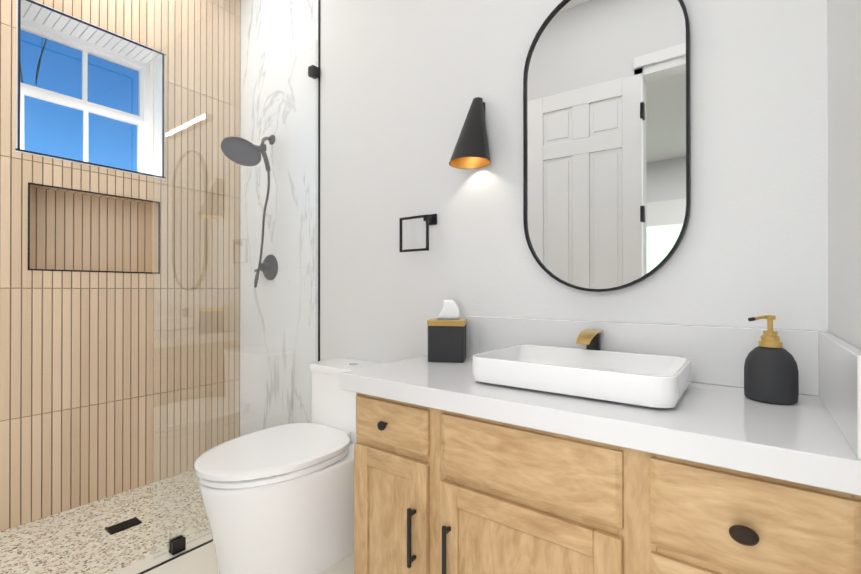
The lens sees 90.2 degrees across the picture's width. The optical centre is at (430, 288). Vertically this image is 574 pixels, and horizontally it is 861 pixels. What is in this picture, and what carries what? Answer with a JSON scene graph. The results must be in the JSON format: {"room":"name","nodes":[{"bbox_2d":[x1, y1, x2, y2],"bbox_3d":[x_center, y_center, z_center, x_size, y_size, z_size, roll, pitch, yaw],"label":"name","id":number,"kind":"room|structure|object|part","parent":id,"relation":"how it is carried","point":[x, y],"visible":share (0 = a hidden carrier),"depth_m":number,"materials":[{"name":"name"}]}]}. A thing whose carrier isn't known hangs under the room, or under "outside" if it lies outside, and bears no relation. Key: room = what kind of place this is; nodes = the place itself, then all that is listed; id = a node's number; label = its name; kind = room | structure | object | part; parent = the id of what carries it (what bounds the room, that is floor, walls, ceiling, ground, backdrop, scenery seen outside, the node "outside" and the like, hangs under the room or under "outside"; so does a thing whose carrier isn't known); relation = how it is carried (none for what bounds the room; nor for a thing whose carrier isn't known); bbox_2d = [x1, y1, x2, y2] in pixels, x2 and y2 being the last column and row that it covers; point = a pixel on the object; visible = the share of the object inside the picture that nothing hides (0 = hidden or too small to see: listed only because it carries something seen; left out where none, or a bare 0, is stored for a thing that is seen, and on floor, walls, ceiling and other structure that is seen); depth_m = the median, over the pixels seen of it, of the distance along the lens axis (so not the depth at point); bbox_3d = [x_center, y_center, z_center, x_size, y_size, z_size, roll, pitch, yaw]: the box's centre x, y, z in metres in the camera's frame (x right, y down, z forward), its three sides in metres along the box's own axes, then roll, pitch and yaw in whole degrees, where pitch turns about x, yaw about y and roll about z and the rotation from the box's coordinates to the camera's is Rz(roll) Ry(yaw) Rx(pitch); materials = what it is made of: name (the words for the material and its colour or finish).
{"room":"bathroom","nodes":[
{"label":"bathroom","id":0,"kind":"room"},
{"bbox_2d":[0,0,240,531],"bbox_3d":[-1.797,-0.444,2.272,0.260,3.050,1.808,0,0,37],"label":"wall","id":1,"kind":"structure","parent":0,"point":[76,369],"depth_m":2.27,"materials":[{"name":"tile"}]},
{"bbox_2d":[15,0,165,178],"bbox_3d":[-1.794,-0.979,2.268,0.252,0.720,0.621,0,0,37],"label":"window","id":2,"kind":"structure","parent":1,"relation":"in","point":[46,21],"depth_m":2.32,"materials":[{"name":"white plastic"}]},
{"bbox_3d":[-1.883,-0.979,2.333,0.004,0.646,0.545,0,0,37],"label":"glass","id":3,"kind":"part","parent":2,"relation":"part of","materials":[{"name":"glass"}]},
{"bbox_3d":[-1.882,-1.146,2.334,0.026,0.315,0.549,0,0,37],"label":"window sash","id":4,"kind":"part","parent":2,"relation":"part of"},
{"bbox_3d":[-1.867,-0.821,2.322,0.026,0.335,0.549,0,0,37],"label":"window sash","id":5,"kind":"part","parent":2,"relation":"part of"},
{"bbox_2d":[16,150,164,178],"bbox_3d":[-1.776,-0.622,2.252,0.199,0.006,0.619,0,0,37],"label":"sill","id":6,"kind":"structure","parent":1,"relation":"attached to","point":[87,164],"depth_m":2.15,"materials":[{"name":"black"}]},
{"bbox_2d":[28,182,159,273],"bbox_3d":[-1.691,-0.285,2.197,0.006,0.405,0.552,0,0,37],"label":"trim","id":7,"kind":"structure","parent":1,"relation":"attached to","point":[92,193],"depth_m":2.13,"materials":[{"name":"black metal"}]},
{"bbox_2d":[110,530,211,573],"bbox_3d":[-1.098,1.138,1.694,0.085,0.122,1.888,0,0,37],"label":"threshold","id":8,"kind":"object","parent":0,"point":[141,565],"visible":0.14,"depth_m":1.71,"materials":[{"name":"beige stone"}]},
{"bbox_2d":[138,539,212,573],"bbox_3d":[-1.060,1.137,1.665,0.012,0.123,1.888,0,0,37],"label":"trim","id":9,"kind":"structure","parent":8,"relation":"on","point":[173,558],"depth_m":1.71,"materials":[{"name":"black metal"}]},
{"bbox_2d":[152,0,318,559],"bbox_3d":[-0.853,-0.134,2.006,0.044,2.421,0.794,0,0,37],"label":"glass","id":10,"kind":"object","parent":8,"relation":"on","point":[177,544],"visible":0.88,"depth_m":1.91,"materials":[{"name":"clear glass"}]},
{"bbox_2d":[144,541,353,573],"bbox_3d":[-0.173,1.136,1.003,2.201,0.120,1.888,0,0,37],"label":"floor","id":11,"kind":"structure","parent":0,"point":[201,560],"depth_m":1.67,"materials":[{"name":"tile"}]},
{"bbox_2d":[194,358,383,573],"bbox_3d":[-0.535,0.714,1.760,0.450,0.732,0.805,0,0,37],"label":"toilet","id":12,"kind":"object","parent":11,"relation":"on","point":[278,500],"visible":0.85,"depth_m":1.56,"materials":[{"name":"white ceramic"}]},
{"bbox_3d":[-0.609,0.626,1.662,0.450,0.030,0.560,0,0,37],"label":"lid","id":13,"kind":"part","parent":12,"relation":"part of","materials":[{"name":"white plastic"}]},
{"bbox_3d":[-0.605,0.656,1.667,0.434,0.028,0.548,0,0,37],"label":"seat","id":14,"kind":"part","parent":12,"relation":"part of","materials":[{"name":"white plastic"}]},
{"bbox_3d":[-0.359,0.584,1.997,0.410,0.392,0.215,0,0,37],"label":"tank","id":15,"kind":"part","parent":12,"relation":"part of","materials":[{"name":"white ceramic"}]},
{"bbox_3d":[-0.361,0.371,1.994,0.422,0.033,0.223,0,0,37],"label":"tank lid","id":16,"kind":"part","parent":12,"relation":"part of","materials":[{"name":"white ceramic"}]},
{"bbox_2d":[340,316,860,573],"bbox_3d":[0.354,0.594,1.247,1.243,0.967,0.565,0,0,37],"label":"bathroom vanity","id":17,"kind":"object","parent":11,"relation":"on","point":[458,469],"visible":0.98,"depth_m":0.99,"materials":[{"name":"brown wood"}]},
{"bbox_3d":[-0.142,0.410,1.285,0.028,0.028,0.030,0,0,37],"label":"knob","id":18,"kind":"part","parent":17,"relation":"part of","materials":[{"name":"black metal"}]},
{"bbox_3d":[-0.126,0.731,1.303,0.181,0.351,0.011,0,0,37],"label":"door panel","id":19,"kind":"part","parent":17,"relation":"part of","materials":[{"name":"brown wood"}]},
{"bbox_3d":[-0.126,0.414,1.304,0.293,0.132,0.022,0,0,37],"label":"drawer","id":20,"kind":"part","parent":17,"relation":"part of","materials":[{"name":"brown wood"}]},
{"bbox_3d":[-0.053,0.705,1.219,0.010,0.165,0.032,0,0,37],"label":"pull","id":21,"kind":"part","parent":17,"relation":"part of","materials":[{"name":"black metal"}]},
{"bbox_3d":[0.043,0.715,1.147,0.010,0.165,0.032,0,0,37],"label":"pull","id":22,"kind":"part","parent":17,"relation":"part of","materials":[{"name":"black metal"}]},
{"bbox_3d":[0.217,0.746,1.046,0.358,0.319,0.011,0,0,37],"label":"door panel","id":23,"kind":"part","parent":17,"relation":"part of","materials":[{"name":"brown wood"}]},
{"bbox_2d":[340,355,860,495],"bbox_3d":[0.361,0.305,1.258,1.243,0.055,0.541,0,0,37],"label":"countertop","id":24,"kind":"structure","parent":17,"relation":"on","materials":[{"name":"white stone"}]},
{"bbox_2d":[427,300,466,362],"bbox_3d":[0.066,0.162,1.673,0.142,0.232,0.142,0,0,9],"label":"tissue box","id":25,"kind":"object","parent":24,"relation":"on","point":[447,334],"visible":1,"depth_m":1.61,"materials":[{"name":"grey plastic"}]},
{"bbox_3d":[0.066,0.132,1.673,0.184,0.022,0.184,0,0,37],"label":"lid","id":26,"kind":"part","parent":25,"relation":"part of","materials":[{"name":"gold metal"}]},
{"bbox_2d":[472,344,691,408],"bbox_3d":[0.426,0.237,1.236,0.535,0.078,0.360,0,0,37],"label":"sink","id":27,"kind":"object","parent":24,"relation":"in","point":[649,381],"visible":1,"depth_m":1.14,"materials":[{"name":"white ceramic"}]},
{"bbox_2d":[576,329,602,349],"bbox_3d":[0.507,0.207,1.373,0.054,0.140,0.138,0,0,37],"label":"faucet","id":28,"kind":"object","parent":24,"relation":"on","point":[589,339],"visible":0.67,"depth_m":1.37,"materials":[{"name":"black metal"}]},
{"bbox_3d":[0.535,0.210,1.410,0.045,0.134,0.045,0,0,37],"label":"post","id":29,"kind":"part","parent":28,"relation":"part of","materials":[{"name":"black metal"}]},
{"bbox_2d":[744,315,798,404],"bbox_3d":[0.841,0.171,1.061,0.106,0.210,0.106,0,0,37],"label":"soap dispenser","id":30,"kind":"object","parent":24,"relation":"on","point":[771,373],"visible":1,"depth_m":1.03,"materials":[{"name":"grey ceramic"}]},
{"bbox_3d":[0.572,0.635,0.781,0.310,0.191,0.022,0,0,37],"label":"drawer","id":31,"kind":"part","parent":17,"relation":"part of","materials":[{"name":"brown wood"}]},
{"bbox_3d":[0.557,0.435,0.762,0.044,0.032,0.030,0,0,37],"label":"knob","id":32,"kind":"part","parent":17,"relation":"part of","materials":[{"name":"brown metal"}]},
{"bbox_3d":[0.572,0.434,0.782,0.310,0.174,0.022,0,0,37],"label":"drawer","id":33,"kind":"part","parent":17,"relation":"part of","materials":[{"name":"brown wood"}]},
{"bbox_2d":[240,0,317,435],"bbox_3d":[-0.981,-0.442,2.697,1.059,3.050,0.150,0,0,37],"label":"wall","id":34,"kind":"structure","parent":0,"point":[300,15],"depth_m":2.54,"materials":[{"name":"white stone"}]},
{"bbox_2d":[221,135,277,287],"bbox_3d":[-1.030,-0.464,2.433,0.286,0.921,0.331,0,0,37],"label":"shower","id":35,"kind":"object","parent":34,"relation":"attached to","point":[236,159],"depth_m":2.40,"materials":[{"name":"black metal"}]},
{"bbox_3d":[-0.971,-0.728,2.388,0.099,0.140,0.132,0,0,37],"label":"handle","id":36,"kind":"part","parent":35,"relation":"part of","materials":[{"name":"black metal"}]},
{"bbox_3d":[-0.952,-0.843,2.487,0.134,0.121,0.133,0,0,37],"label":"arm","id":37,"kind":"part","parent":35,"relation":"part of"},
{"bbox_2d":[318,0,319,360],"bbox_3d":[-0.602,-0.444,2.318,0.014,3.050,0.004,0,0,37],"label":"trim","id":38,"kind":"structure","parent":34,"relation":"attached to","point":[319,182],"depth_m":2.32,"materials":[{"name":"black metal"}]},
{"bbox_2d":[320,0,827,363],"bbox_3d":[0.336,-0.446,1.713,2.229,3.050,0.150,0,0,37],"label":"wall","id":39,"kind":"structure","parent":0,"point":[404,84],"depth_m":1.66,"materials":[{"name":"white paint"}]},
{"bbox_2d":[399,214,436,251],"bbox_3d":[-0.055,-0.240,1.876,0.170,0.160,0.054,0,0,37],"label":"towel ring","id":40,"kind":"object","parent":39,"relation":"attached to","point":[430,219],"visible":1,"depth_m":1.84,"materials":[{"name":"black metal"}]},
{"bbox_2d":[449,97,490,168],"bbox_3d":[0.152,-0.615,1.653,0.160,0.268,0.165,0,0,37],"label":"sconce","id":41,"kind":"object","parent":39,"relation":"attached to","point":[471,150],"visible":1,"depth_m":1.63,"materials":[{"name":"black metal"}]},
{"bbox_2d":[523,0,690,291],"bbox_3d":[0.560,-0.508,1.432,0.526,1.040,0.028,0,0,37],"label":"mirror","id":42,"kind":"object","parent":39,"relation":"attached to","point":[606,147],"visible":1,"depth_m":1.41,"materials":[{"name":"black metal"}]},
{"bbox_2d":[465,316,827,395],"bbox_3d":[0.580,0.194,1.420,1.086,0.166,0.020,0,0,37],"label":"backsplash","id":43,"kind":"structure","parent":39,"relation":"attached to","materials":[{"name":"white stone"}]},
{"bbox_2d":[827,0,860,348],"bbox_3d":[0.583,-0.451,0.349,0.200,3.050,1.738,0,0,37],"label":"wall","id":44,"kind":"structure","parent":0,"point":[844,145],"depth_m":0.91,"materials":[{"name":"white paint"}]},
{"label":"outside","id":45,"kind":"structure","parent":0,"visible":0},
{"bbox_2d":[20,62,24,112],"bbox_3d":[-3.012,-1.975,3.153,0.009,1.357,0.048,0,0,37],"label":"strand","id":46,"kind":"object","parent":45,"point":[22,82],"depth_m":3.15,"materials":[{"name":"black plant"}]},
{"bbox_2d":[36,46,41,80],"bbox_3d":[-2.743,-2.079,3.029,0.004,1.257,0.064,0,0,37],"label":"strand","id":47,"kind":"object","parent":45,"point":[39,63],"depth_m":3.02,"materials":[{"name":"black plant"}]},
{"bbox_2d":[35,39,46,84],"bbox_3d":[-2.763,-2.044,3.037,0.008,1.231,0.093,0,0,37],"label":"strand","id":48,"kind":"object","parent":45,"point":[39,61],"depth_m":3.03,"materials":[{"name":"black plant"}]},
{"bbox_2d":[0,470,209,573],"bbox_3d":[-1.529,1.140,2.016,0.990,0.120,1.888,0,0,37],"label":"floor","id":49,"kind":"structure","parent":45,"point":[79,540],"depth_m":1.89,"materials":[{"name":"beige stone"}]},
{"bbox_2d":[105,517,141,534],"bbox_3d":[-1.393,1.077,1.947,0.080,0.005,0.120,0,0,37],"label":"shower drain","id":50,"kind":"object","parent":49,"relation":"on","point":[121,526],"visible":1,"depth_m":1.94,"materials":[{"name":"black metal"}]}
]}

